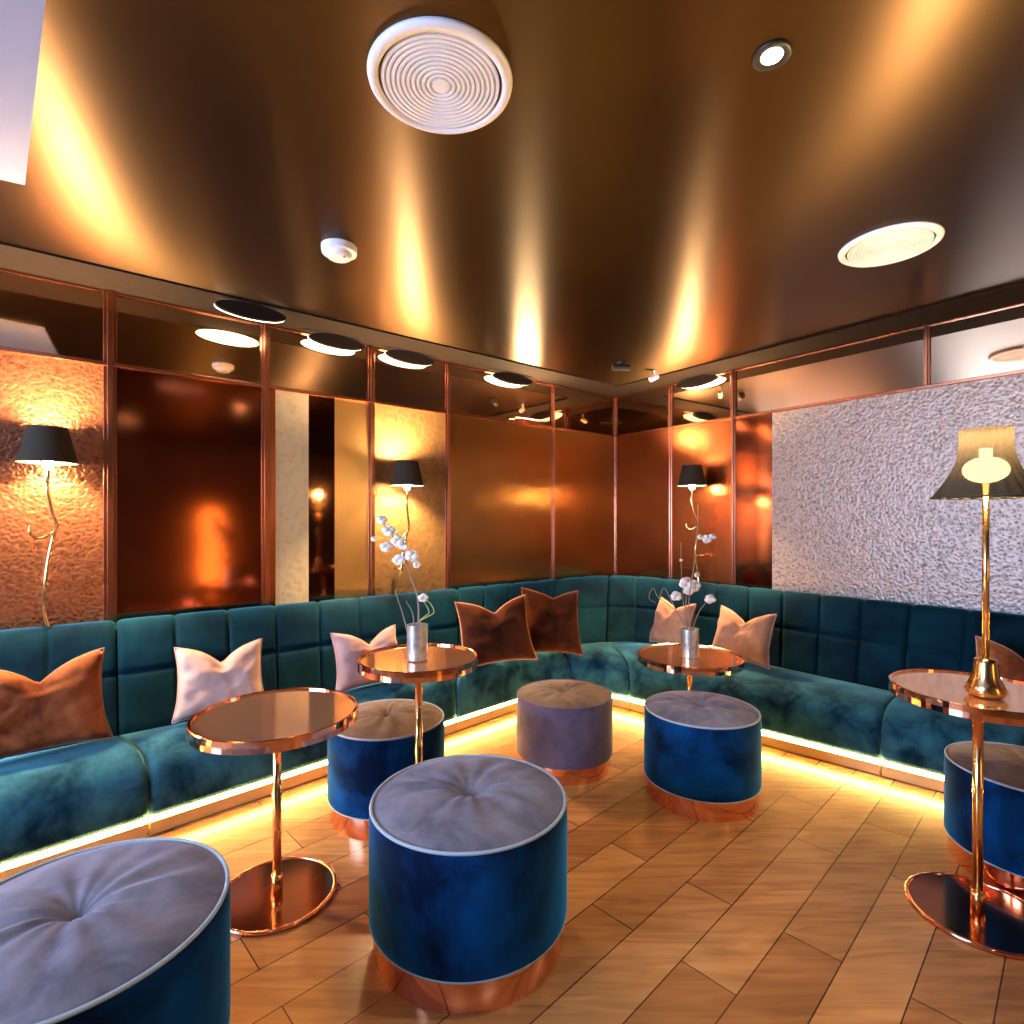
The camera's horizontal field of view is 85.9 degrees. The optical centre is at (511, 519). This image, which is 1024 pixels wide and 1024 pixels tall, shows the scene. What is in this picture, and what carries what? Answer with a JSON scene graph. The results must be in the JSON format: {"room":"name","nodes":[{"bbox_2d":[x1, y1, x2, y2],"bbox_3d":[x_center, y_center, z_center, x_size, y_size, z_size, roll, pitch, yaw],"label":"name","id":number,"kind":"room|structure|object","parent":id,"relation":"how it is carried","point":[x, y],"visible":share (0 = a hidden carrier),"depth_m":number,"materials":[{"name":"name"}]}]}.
{"room":"entertainment venue","nodes":[
{"label":"entertainment venue","id":0,"kind":"room"},
{"bbox_2d":[0,272,613,629],"bbox_3d":[-1.943,0.068,3.299,7.600,2.664,0.132,0,0,-39],"label":"wall","id":1,"kind":"structure","parent":0,"point":[189,449],"depth_m":3.46,"materials":[{"name":"orange metal"}]},
{"bbox_2d":[16,425,78,627],"bbox_3d":[-2.281,0.053,2.715,0.236,1.016,0.261,0,0,-5],"label":"wall lamp","id":2,"kind":"object","parent":1,"relation":"attached to","point":[48,446],"visible":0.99,"depth_m":2.67,"materials":[{"name":"gold metal"}]},
{"bbox_2d":[0,272,102,360],"bbox_3d":[-3.539,-1.055,1.947,3.420,0.390,0.004,0,0,-39],"label":"mirror","id":3,"kind":"object","parent":1,"relation":"on","point":[36,315],"depth_m":2.86,"materials":[{"name":"brown mirror"}]},
{"bbox_2d":[103,289,116,630],"bbox_3d":[-2.195,0.074,3.005,0.062,2.652,0.035,0,0,-39],"label":"trim","id":4,"kind":"structure","parent":1,"relation":"attached to","point":[109,297],"depth_m":2.99,"materials":[{"name":"orange metal"}]},
{"bbox_2d":[117,296,260,383],"bbox_3d":[-1.892,-1.055,3.268,0.802,0.390,0.004,0,0,-39],"label":"mirror","id":5,"kind":"object","parent":1,"relation":"on","point":[150,335],"depth_m":3.24,"materials":[{"name":"brown mirror"}]},
{"bbox_2d":[261,323,269,605],"bbox_3d":[-1.570,0.074,3.507,0.055,2.652,0.035,0,0,-39],"label":"trim","id":6,"kind":"structure","parent":1,"relation":"attached to","point":[265,327],"depth_m":3.49,"materials":[{"name":"orange metal"}]},
{"bbox_2d":[0,268,613,398],"bbox_3d":[-1.915,-1.244,3.240,7.570,0.014,0.020,0,0,-39],"label":"trim","id":7,"kind":"structure","parent":1,"relation":"attached to","point":[1,269],"depth_m":3.27,"materials":[{"name":"orange metal"}]},
{"bbox_2d":[0,346,614,437],"bbox_3d":[-1.912,-0.850,3.236,7.570,0.022,0.030,0,0,-39],"label":"trim","id":8,"kind":"structure","parent":1,"relation":"attached to","point":[4,349],"depth_m":3.46,"materials":[{"name":"orange metal"}]},
{"bbox_2d":[514,417,539,423],"bbox_3d":[0.137,-0.875,4.834,0.260,0.025,0.050,0,0,-39],"label":"uplight","id":9,"kind":"object","parent":8,"relation":"on","point":[517,418],"visible":1,"depth_m":4.81,"materials":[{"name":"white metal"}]},
{"bbox_2d":[270,328,366,398],"bbox_3d":[-1.300,-1.055,3.743,0.718,0.390,0.004,0,0,-39],"label":"mirror","id":10,"kind":"object","parent":1,"relation":"attached to","point":[296,361],"depth_m":3.71,"materials":[{"name":"brown mirror"}]},
{"bbox_2d":[367,345,374,595],"bbox_3d":[-1.010,0.074,3.955,0.052,2.652,0.035,0,0,-39],"label":"trim","id":11,"kind":"structure","parent":1,"relation":"attached to","point":[371,349],"depth_m":3.94,"materials":[{"name":"orange metal"}]},
{"bbox_2d":[390,460,423,593],"bbox_3d":[-0.751,0.088,3.942,0.236,1.016,0.261,0,0,-5],"label":"wall lamp","id":12,"kind":"object","parent":1,"relation":"attached to","point":[406,473],"visible":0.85,"depth_m":3.86,"materials":[{"name":"gold metal"}]},
{"bbox_2d":[375,349,444,410],"bbox_3d":[-0.770,-1.055,4.168,0.642,0.390,0.004,0,0,-39],"label":"mirror","id":13,"kind":"object","parent":1,"relation":"on","point":[396,382],"depth_m":4.16,"materials":[{"name":"brown mirror"}]},
{"bbox_2d":[445,362,449,588],"bbox_3d":[-0.509,0.074,4.357,0.042,2.652,0.035,0,0,-39],"label":"trim","id":14,"kind":"structure","parent":1,"relation":"attached to","point":[447,364],"depth_m":4.34,"materials":[{"name":"orange metal"}]},
{"bbox_2d":[450,365,550,425],"bbox_3d":[-0.074,-1.055,4.726,1.141,0.390,0.004,0,0,-39],"label":"mirror","id":15,"kind":"object","parent":1,"relation":"on","point":[474,392],"depth_m":4.67,"materials":[{"name":"brown mirror"}]},
{"bbox_2d":[551,384,554,578],"bbox_3d":[0.381,0.074,5.071,0.036,2.652,0.035,0,0,-39],"label":"trim","id":16,"kind":"structure","parent":1,"relation":"attached to","point":[553,385],"depth_m":5.06,"materials":[{"name":"orange metal"}]},
{"bbox_2d":[555,387,613,434],"bbox_3d":[0.714,-1.055,5.358,0.878,0.390,0.004,0,0,-39],"label":"mirror","id":17,"kind":"object","parent":1,"relation":"on","point":[576,410],"depth_m":5.34,"materials":[{"name":"brown mirror"}]},
{"bbox_2d":[614,397,616,574],"bbox_3d":[1.055,0.074,5.615,0.030,2.652,0.030,0,0,-39],"label":"trim","id":18,"kind":"structure","parent":1,"relation":"attached to","point":[615,398],"depth_m":5.61,"materials":[{"name":"orange metal"}]},
{"bbox_2d":[0,0,1023,396],"bbox_3d":[0.212,-1.308,0.473,7.772,0.112,6.998,0,0,-39],"label":"ceiling","id":19,"kind":"structure","parent":0,"point":[646,196],"depth_m":2.00,"materials":[{"name":"brown metal"}]},
{"bbox_2d":[0,0,45,184],"bbox_3d":[-1.260,-1.254,0.340,1.556,0.020,3.972,0,0,-44],"label":"ceiling panel","id":20,"kind":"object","parent":19,"relation":"attached to","point":[21,21],"depth_m":1.55,"materials":[{"name":"white paint"}]},
{"bbox_2d":[214,300,285,322],"bbox_3d":[-1.506,-1.205,3.181,0.380,0.084,0.038,0,0,-39],"label":"washer","id":21,"kind":"object","parent":19,"relation":"attached to","point":[246,310],"visible":1,"depth_m":3.16,"materials":[{"name":"black"}]},
{"bbox_2d":[308,333,364,350],"bbox_3d":[-1.186,-1.205,3.724,0.380,0.084,0.038,0,0,-39],"label":"washer","id":22,"kind":"object","parent":19,"relation":"attached to","point":[334,341],"visible":1,"depth_m":3.70,"materials":[{"name":"black metal"}]},
{"bbox_2d":[321,238,356,262],"bbox_3d":[-0.800,-1.235,2.546,0.160,0.058,0.160,0,0,0],"label":"smoke detector","id":23,"kind":"object","parent":19,"relation":"attached to","point":[337,250],"visible":1,"depth_m":2.50,"materials":[{"name":"white plastic"}]},
{"bbox_2d":[384,350,434,365],"bbox_3d":[-0.756,-1.205,4.090,0.400,0.084,0.038,0,0,-39],"label":"ceiling light","id":24,"kind":"object","parent":19,"relation":"attached to","point":[403,356],"visible":1,"depth_m":4.07,"materials":[{"name":"black metal"}]},
{"bbox_2d":[367,16,512,133],"bbox_3d":[-0.205,-1.256,1.586,0.414,0.016,0.414,0,0,0],"label":"ceiling vent","id":25,"kind":"object","parent":19,"relation":"in","point":[438,78],"visible":1,"depth_m":1.55,"materials":[{"name":"white plastic"}]},
{"bbox_2d":[491,372,531,385],"bbox_3d":[0.003,-1.205,4.700,0.420,0.084,0.038,0,0,-39],"label":"ceiling light","id":26,"kind":"object","parent":19,"relation":"attached to","point":[509,378],"visible":1,"depth_m":4.68,"materials":[{"name":"black metal"}]},
{"bbox_2d":[612,361,629,370],"bbox_3d":[0.872,-1.229,4.400,0.140,0.070,0.060,0,0,0],"label":"ceiling spotlight","id":27,"kind":"object","parent":19,"relation":"attached to","point":[620,366],"visible":1,"depth_m":4.38,"materials":[{"name":"black metal"}]},
{"bbox_2d":[648,370,658,381],"bbox_3d":[1.192,-1.213,4.630,0.086,0.107,0.044,0,0,-9],"label":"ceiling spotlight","id":28,"kind":"object","parent":19,"relation":"attached to","point":[655,376],"visible":1,"depth_m":4.61,"materials":[{"name":"white plastic"}]},
{"bbox_2d":[677,374,718,387],"bbox_3d":[1.612,-1.205,4.786,0.038,0.084,0.400,0,0,-37],"label":"washer","id":29,"kind":"object","parent":19,"relation":"attached to","point":[701,380],"visible":1,"depth_m":4.76,"materials":[{"name":"black"}]},
{"bbox_2d":[752,39,792,70],"bbox_3d":[0.707,-1.260,1.495,0.100,0.008,0.100,0,0,0],"label":"recessed light","id":30,"kind":"object","parent":19,"relation":"in","point":[773,54],"visible":1,"depth_m":1.49,"materials":[{"name":"black"}]},
{"bbox_2d":[838,221,944,267],"bbox_3d":[1.734,-1.256,2.530,0.406,0.016,0.406,0,0,0],"label":"ceiling vent","id":31,"kind":"object","parent":19,"relation":"in","point":[895,243],"visible":1,"depth_m":2.50,"materials":[{"name":"white plastic"}]},
{"bbox_2d":[145,697,1023,1023],"bbox_3d":[0.212,1.450,0.473,7.772,0.100,6.998,0,0,-39],"label":"floor","id":32,"kind":"structure","parent":0,"point":[798,910],"depth_m":1.93,"materials":[{"name":"brown wood"}]},
{"bbox_2d":[0,620,147,880],"bbox_3d":[-2.747,0.965,2.001,2.223,0.863,1.046,0,0,-45],"label":"banquette section","id":33,"kind":"object","parent":32,"relation":"on","point":[57,801],"visible":0.67,"depth_m":2.33,"materials":[{"name":"teal fabric"}]},
{"bbox_2d":[0,647,113,759],"bbox_3d":[-2.082,0.809,2.400,0.547,0.407,0.211,0,0,-44],"label":"pillow","id":34,"kind":"object","parent":33,"relation":"on","point":[66,707],"visible":1,"depth_m":2.39,"materials":[{"name":"orange fabric"}]},
{"bbox_2d":[0,837,230,1023],"bbox_3d":[-1.030,1.151,1.300,0.650,0.499,0.650,0,0,33],"label":"round stool","id":35,"kind":"object","parent":32,"relation":"on","point":[132,931],"visible":1,"depth_m":1.25,"materials":[{"name":"blue fabric"}]},
{"bbox_2d":[186,687,357,936],"bbox_3d":[-0.878,1.056,2.055,0.586,0.687,0.586,0,0,0],"label":"side table","id":36,"kind":"object","parent":32,"relation":"on","point":[277,895],"visible":0.92,"depth_m":2.02,"materials":[{"name":"orange metal"}]},
{"bbox_2d":[116,589,458,835],"bbox_3d":[-1.053,0.965,3.368,2.198,0.863,0.811,0,0,-39],"label":"banquette section","id":37,"kind":"object","parent":32,"relation":"on","point":[186,784],"visible":0.6,"depth_m":2.99,"materials":[{"name":"teal fabric"}]},
{"bbox_2d":[171,638,263,723],"bbox_3d":[-1.527,0.833,2.884,0.447,0.359,0.200,0,0,-33],"label":"pillow","id":38,"kind":"object","parent":37,"relation":"on","point":[204,681],"visible":0.8,"depth_m":2.81,"materials":[{"name":"pink fabric"}]},
{"bbox_2d":[330,624,396,691],"bbox_3d":[-0.882,0.842,3.374,0.467,0.341,0.200,0,0,-41],"label":"pillow","id":39,"kind":"object","parent":37,"relation":"on","point":[347,648],"visible":0.62,"depth_m":3.25,"materials":[{"name":"pink fabric"}]},
{"bbox_2d":[327,699,444,840],"bbox_3d":[-0.603,1.161,2.660,0.549,0.479,0.549,0,0,-30],"label":"round stool","id":40,"kind":"object","parent":32,"relation":"on","point":[380,743],"visible":0.72,"depth_m":2.43,"materials":[{"name":"blue fabric"}]},
{"bbox_2d":[340,700,441,738],"bbox_3d":[-0.603,0.946,2.660,0.534,0.049,0.534,0,0,-30],"label":"seat cushion","id":41,"kind":"object","parent":40,"relation":"on","point":[377,719],"depth_m":2.56,"materials":[{"name":"beige fabric"}]},
{"bbox_2d":[358,643,477,763],"bbox_3d":[-0.388,0.983,2.290,0.492,0.834,0.492,0,0,0],"label":"side table","id":42,"kind":"object","parent":32,"relation":"on","point":[389,664],"visible":0.44,"depth_m":2.23,"materials":[{"name":"orange metal"}]},
{"bbox_2d":[407,622,427,661],"bbox_3d":[-0.387,0.498,2.250,0.084,0.142,0.084,0,0,0],"label":"vase","id":43,"kind":"object","parent":42,"relation":"on","point":[417,636],"visible":0.98,"depth_m":2.21,"materials":[{"name":"silver metal"}]},
{"bbox_2d":[371,515,427,625],"bbox_3d":[-0.454,0.267,2.222,0.231,0.573,0.046,0,0,0],"label":"branch","id":44,"kind":"object","parent":43,"relation":"in","point":[397,540],"visible":1,"depth_m":2.21,"materials":[{"name":"white plant"}]},
{"bbox_2d":[395,591,406,630],"bbox_3d":[-0.443,0.421,2.236,0.068,0.265,0.007,0,0,0],"label":"bare twig","id":45,"kind":"object","parent":43,"relation":"in","point":[395,591],"visible":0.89,"depth_m":2.23,"materials":[{"name":"brown"}]},
{"bbox_2d":[369,754,566,1014],"bbox_3d":[-0.145,1.151,1.870,0.663,0.499,0.663,0,0,0],"label":"round stool","id":46,"kind":"object","parent":32,"relation":"on","point":[468,852],"visible":1,"depth_m":1.61,"materials":[{"name":"blue fabric"}]},
{"bbox_2d":[373,756,562,851],"bbox_3d":[-0.145,0.927,1.870,0.644,0.051,0.644,0,0,0],"label":"seat cushion","id":47,"kind":"object","parent":46,"relation":"on","point":[447,803],"depth_m":1.76,"materials":[{"name":"grey fabric"}]},
{"bbox_2d":[456,579,569,730],"bbox_3d":[0.068,0.965,4.353,1.577,0.863,0.677,0,0,-39],"label":"banquette section","id":48,"kind":"object","parent":32,"relation":"on","point":[488,692],"visible":0.37,"depth_m":4.01,"materials":[{"name":"teal fabric"}]},
{"bbox_2d":[455,594,537,665],"bbox_3d":[-0.110,0.786,3.888,0.572,0.486,0.225,0,0,-19],"label":"pillow","id":49,"kind":"object","parent":48,"relation":"on","point":[501,635],"visible":0.91,"depth_m":3.82,"materials":[{"name":"brown fabric"}]},
{"bbox_2d":[521,587,582,655],"bbox_3d":[0.288,0.771,4.179,0.527,0.520,0.232,0,0,-16],"label":"pillow","id":50,"kind":"object","parent":48,"relation":"on","point":[552,623],"visible":0.8,"depth_m":4.12,"materials":[{"name":"brown fabric"}]},
{"bbox_2d":[517,679,612,785],"bbox_3d":[0.300,1.181,3.155,0.546,0.439,0.546,0,0,29],"label":"round stool","id":51,"kind":"object","parent":32,"relation":"on","point":[565,726],"visible":0.98,"depth_m":2.93,"materials":[{"name":"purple fabric"}]},
{"bbox_2d":[519,680,610,707],"bbox_3d":[0.300,0.983,3.155,0.531,0.045,0.531,0,0,29],"label":"seat cushion","id":52,"kind":"object","parent":51,"relation":"on","point":[542,693],"depth_m":3.07,"materials":[{"name":"beige fabric"}]},
{"bbox_2d":[552,576,628,708],"bbox_3d":[0.584,0.965,4.740,0.654,0.863,1.359,0,0,4],"label":"banquette section","id":53,"kind":"object","parent":32,"relation":"on","point":[600,663],"visible":0.66,"depth_m":4.46,"materials":[{"name":"teal fabric"}]},
{"bbox_2d":[637,643,744,690],"bbox_3d":[1.054,1.099,3.260,0.606,0.602,0.606,0,0,0],"label":"side table","id":54,"kind":"object","parent":32,"relation":"on","point":[712,661],"visible":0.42,"depth_m":3.15,"materials":[{"name":"orange metal"}]},
{"bbox_2d":[681,627,698,658],"bbox_3d":[1.049,0.722,3.240,0.100,0.166,0.100,0,0,0],"label":"vase","id":55,"kind":"object","parent":54,"relation":"on","point":[689,638],"visible":0.98,"depth_m":3.20,"materials":[{"name":"silver metal"}]},
{"bbox_2d":[649,588,685,628],"bbox_3d":[0.930,0.595,3.276,0.230,0.388,0.034,0,0,0],"label":"grass blade","id":56,"kind":"object","parent":55,"relation":"in","point":[652,588],"visible":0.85,"depth_m":3.26,"materials":[{"name":"brown"}]},
{"bbox_2d":[660,588,684,626],"bbox_3d":[0.967,0.596,3.288,0.165,0.386,0.034,0,0,0],"label":"grass blade","id":57,"kind":"object","parent":55,"relation":"in","point":[663,588],"visible":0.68,"depth_m":3.27,"materials":[{"name":"brown"}]},
{"bbox_2d":[680,559,686,629],"bbox_3d":[1.001,0.459,3.204,0.053,0.661,0.015,0,0,0],"label":"bare twig","id":58,"kind":"object","parent":55,"relation":"in","point":[680,559],"visible":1,"depth_m":3.20,"materials":[{"name":"brown"}]},
{"bbox_2d":[671,572,700,629],"bbox_3d":[1.025,0.549,3.244,0.182,0.481,0.068,0,0,0],"label":"branch","id":59,"kind":"object","parent":55,"relation":"in","point":[685,583],"visible":0.94,"depth_m":3.23,"materials":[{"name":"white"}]},
{"bbox_2d":[688,510,716,629],"bbox_3d":[1.107,0.351,3.201,0.162,0.876,0.045,0,0,0],"label":"branch","id":60,"kind":"object","parent":55,"relation":"in","point":[706,538],"visible":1,"depth_m":3.20,"materials":[{"name":"brown"}]},
{"bbox_2d":[692,594,715,629],"bbox_3d":[1.123,0.612,3.223,0.139,0.354,0.051,0,0,0],"label":"branch","id":61,"kind":"object","parent":55,"relation":"in","point":[710,598],"visible":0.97,"depth_m":3.21,"materials":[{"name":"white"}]},
{"bbox_2d":[644,691,761,822],"bbox_3d":[0.965,1.163,2.810,0.566,0.474,0.566,0,0,8],"label":"round stool","id":62,"kind":"object","parent":32,"relation":"on","point":[703,750],"visible":1,"depth_m":2.59,"materials":[{"name":"blue fabric"}]},
{"bbox_2d":[646,691,758,727],"bbox_3d":[0.965,0.950,2.810,0.550,0.048,0.550,0,0,8],"label":"seat cushion","id":63,"kind":"object","parent":62,"relation":"on","point":[669,709],"depth_m":2.72,"materials":[{"name":"grey fabric"}]},
{"bbox_2d":[606,575,912,774],"bbox_3d":[1.442,0.965,4.166,1.076,0.863,2.535,0,0,-37],"label":"banquette section","id":64,"kind":"object","parent":32,"relation":"on","point":[825,694],"visible":0.66,"depth_m":3.67,"materials":[{"name":"teal fabric"}]},
{"bbox_2d":[649,597,695,643],"bbox_3d":[1.280,0.828,4.399,0.201,0.369,0.427,0,0,-25],"label":"pillow","id":65,"kind":"object","parent":64,"relation":"on","point":[667,625],"visible":0.78,"depth_m":4.34,"materials":[{"name":"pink fabric"}]},
{"bbox_2d":[712,605,776,669],"bbox_3d":[1.656,0.828,3.945,0.201,0.368,0.487,0,0,-30],"label":"pillow","id":66,"kind":"object","parent":64,"relation":"on","point":[751,639],"visible":0.87,"depth_m":3.83,"materials":[{"name":"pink fabric"}]},
{"bbox_2d":[881,604,1023,791],"bbox_3d":[2.966,0.965,2.542,0.811,0.863,2.003,0,0,-43],"label":"banquette section","id":67,"kind":"object","parent":32,"relation":"on","point":[914,738],"visible":0.64,"depth_m":3.00,"materials":[{"name":"teal fabric"}]},
{"bbox_2d":[975,636,1023,680],"bbox_3d":[2.580,0.818,2.766,0.202,0.388,0.447,0,0,-34],"label":"pillow","id":68,"kind":"object","parent":67,"relation":"on","point":[1011,664],"visible":0.41,"depth_m":2.80,"materials":[{"name":"orange fabric"}]},
{"bbox_2d":[888,669,1023,960],"bbox_3d":[1.656,0.999,1.955,0.526,0.802,0.526,0,0,0],"label":"side table","id":69,"kind":"object","parent":32,"relation":"on","point":[983,916],"visible":0.94,"depth_m":1.94,"materials":[{"name":"orange metal"}]},
{"bbox_2d":[930,425,1023,699],"bbox_3d":[1.628,0.146,1.890,0.308,0.918,0.308,0,0,0],"label":"table lamp","id":70,"kind":"object","parent":69,"relation":"on","point":[987,466],"visible":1,"depth_m":1.85,"materials":[{"name":"gold metal"}]},
{"bbox_2d":[944,741,1023,899],"bbox_3d":[2.070,1.181,2.200,0.540,0.439,0.540,0,0,-16],"label":"round stool","id":71,"kind":"object","parent":32,"relation":"on","point":[1003,762],"visible":0.85,"depth_m":2.12,"materials":[{"name":"blue fabric"}]},
{"bbox_2d":[947,742,1023,789],"bbox_3d":[2.070,0.983,2.200,0.524,0.045,0.524,0,0,-16],"label":"seat cushion","id":72,"kind":"object","parent":71,"relation":"on","point":[1003,762],"depth_m":2.21,"materials":[{"name":"beige fabric"}]},
{"bbox_2d":[616,305,1023,614],"bbox_3d":[3.220,0.068,2.883,0.132,2.664,7.000,0,0,-37],"label":"wall","id":73,"kind":"structure","parent":0,"point":[834,499],"depth_m":3.92,"materials":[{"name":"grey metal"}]},
{"bbox_2d":[617,387,667,434],"bbox_3d":[1.261,-1.055,5.360,0.004,0.390,0.686,0,0,-37],"label":"mirror","id":74,"kind":"object","parent":73,"relation":"on","point":[648,410],"depth_m":5.34,"materials":[{"name":"brown mirror"}]},
{"bbox_2d":[668,384,672,578],"bbox_3d":[1.457,0.074,5.078,0.035,2.652,0.045,0,0,-37],"label":"trim","id":75,"kind":"structure","parent":73,"relation":"attached to","point":[670,387],"depth_m":5.07,"materials":[{"name":"orange metal"}]},
{"bbox_2d":[678,464,706,581],"bbox_3d":[1.534,0.043,4.691,0.236,1.016,0.261,0,0,12],"label":"wall lamp","id":76,"kind":"object","parent":73,"relation":"attached to","point":[691,476],"visible":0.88,"depth_m":4.62,"materials":[{"name":"black fabric"}]},
{"bbox_2d":[673,373,729,425],"bbox_3d":[1.660,-1.055,4.837,0.004,0.390,0.629,0,0,-37],"label":"mirror","id":77,"kind":"object","parent":73,"relation":"on","point":[711,401],"depth_m":4.81,"materials":[{"name":"brown mirror"}]},
{"bbox_2d":[730,369,735,584],"bbox_3d":[1.838,0.074,4.578,0.035,2.652,0.045,0,0,-37],"label":"trim","id":78,"kind":"structure","parent":73,"relation":"attached to","point":[732,371],"depth_m":4.57,"materials":[{"name":"orange metal"}]},
{"bbox_2d":[615,369,1023,437],"bbox_3d":[3.174,-0.850,2.829,0.030,0.022,6.970,0,0,-37],"label":"trim","id":79,"kind":"structure","parent":73,"relation":"attached to","point":[1016,372],"depth_m":3.86,"materials":[{"name":"orange metal"}]},
{"bbox_2d":[616,301,1023,398],"bbox_3d":[3.178,-1.244,2.833,0.020,0.014,6.970,0,0,-37],"label":"trim","id":80,"kind":"structure","parent":73,"relation":"attached to","point":[1019,303],"depth_m":3.79,"materials":[{"name":"orange metal"}]},
{"bbox_2d":[736,328,922,415],"bbox_3d":[2.256,-1.055,4.055,0.004,0.390,1.337,0,0,-37],"label":"mirror","id":81,"kind":"object","parent":73,"relation":"on","point":[892,362],"depth_m":3.96,"materials":[{"name":"brown metal"}]},
{"bbox_2d":[923,323,930,384],"bbox_3d":[2.651,-1.051,3.516,0.030,0.402,0.035,0,0,-37],"label":"trim","id":82,"kind":"structure","parent":73,"relation":"attached to","point":[927,329],"depth_m":3.51,"materials":[{"name":"orange metal"}]},
{"bbox_2d":[931,305,1023,383],"bbox_3d":[3.979,-1.055,1.795,0.004,0.390,4.348,0,0,-37],"label":"mirror","id":83,"kind":"object","parent":73,"relation":"on","point":[989,343],"depth_m":3.32,"materials":[{"name":"brown metal"}]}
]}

